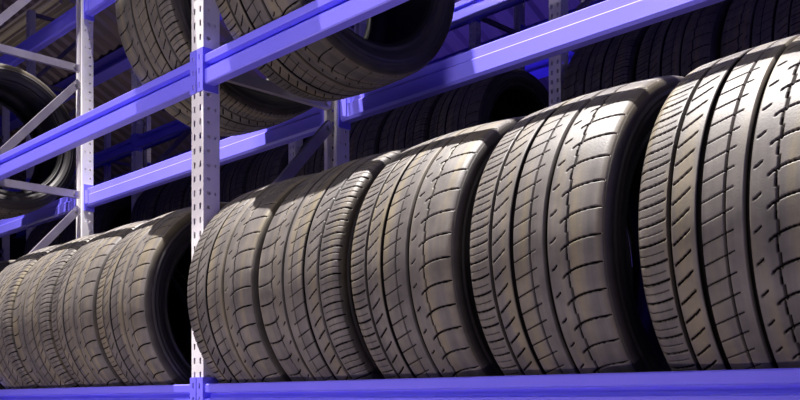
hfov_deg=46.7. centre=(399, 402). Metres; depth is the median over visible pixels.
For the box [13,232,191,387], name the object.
tyre
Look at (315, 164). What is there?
tyre
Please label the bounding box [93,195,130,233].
tyre
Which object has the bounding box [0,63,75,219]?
tyre
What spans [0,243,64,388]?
tyre
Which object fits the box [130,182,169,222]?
tyre
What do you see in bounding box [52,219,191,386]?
tyre
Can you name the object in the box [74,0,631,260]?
rack
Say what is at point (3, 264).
tyre
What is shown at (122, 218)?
tyre
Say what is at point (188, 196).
tyre
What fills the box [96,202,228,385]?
tyre
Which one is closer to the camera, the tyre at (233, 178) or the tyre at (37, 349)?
the tyre at (37, 349)
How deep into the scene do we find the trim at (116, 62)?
14.11 m
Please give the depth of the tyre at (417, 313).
1.89 m
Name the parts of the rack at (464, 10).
upright post, upright post, upright post, upright post, upright post, upright post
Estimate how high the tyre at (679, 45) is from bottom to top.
0.670 m
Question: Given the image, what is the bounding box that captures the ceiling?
[0,0,595,200]
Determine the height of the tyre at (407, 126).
0.670 m
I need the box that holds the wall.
[0,233,25,259]
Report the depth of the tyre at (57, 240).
7.15 m
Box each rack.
[0,0,630,260]
[0,0,799,399]
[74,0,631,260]
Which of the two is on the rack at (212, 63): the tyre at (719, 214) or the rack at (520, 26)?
the tyre at (719, 214)
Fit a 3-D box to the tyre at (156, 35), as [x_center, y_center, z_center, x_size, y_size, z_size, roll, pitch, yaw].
[-0.516,-1.196,2.892,0.670,0.670,0.324,0,0,-44]
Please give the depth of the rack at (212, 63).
2.56 m
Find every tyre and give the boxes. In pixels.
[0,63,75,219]
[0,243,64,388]
[0,260,14,388]
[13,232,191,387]
[24,220,53,255]
[43,217,118,246]
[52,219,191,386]
[60,211,130,243]
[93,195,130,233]
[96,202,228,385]
[116,0,312,135]
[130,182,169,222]
[156,175,191,216]
[183,163,227,207]
[187,173,317,382]
[215,0,454,100]
[220,153,259,201]
[246,137,307,192]
[259,148,408,380]
[293,134,333,177]
[345,109,393,161]
[351,116,631,378]
[379,92,496,152]
[429,68,548,139]
[470,76,683,375]
[562,24,651,101]
[635,0,733,81]
[638,34,799,370]
[720,0,799,58]
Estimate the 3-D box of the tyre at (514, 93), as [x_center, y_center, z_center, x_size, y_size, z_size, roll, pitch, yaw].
[0.467,-1.196,4.340,0.670,0.670,0.323,0,0,-44]
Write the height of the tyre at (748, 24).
0.670 m
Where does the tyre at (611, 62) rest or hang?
on the rack at (464, 10)
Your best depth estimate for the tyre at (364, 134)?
4.55 m
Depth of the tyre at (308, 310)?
2.13 m
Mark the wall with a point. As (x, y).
(17, 246)
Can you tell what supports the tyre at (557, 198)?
on the rack at (212, 63)
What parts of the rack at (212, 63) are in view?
upright post, upright post, upright post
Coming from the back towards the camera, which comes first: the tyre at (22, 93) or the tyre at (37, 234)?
the tyre at (37, 234)
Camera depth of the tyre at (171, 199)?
5.85 m
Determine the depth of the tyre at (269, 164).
5.13 m
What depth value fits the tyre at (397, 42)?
2.49 m
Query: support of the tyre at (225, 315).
on the rack at (212, 63)
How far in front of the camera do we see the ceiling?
14.19 m
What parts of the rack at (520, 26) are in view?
upright post, upright post, upright post, upright post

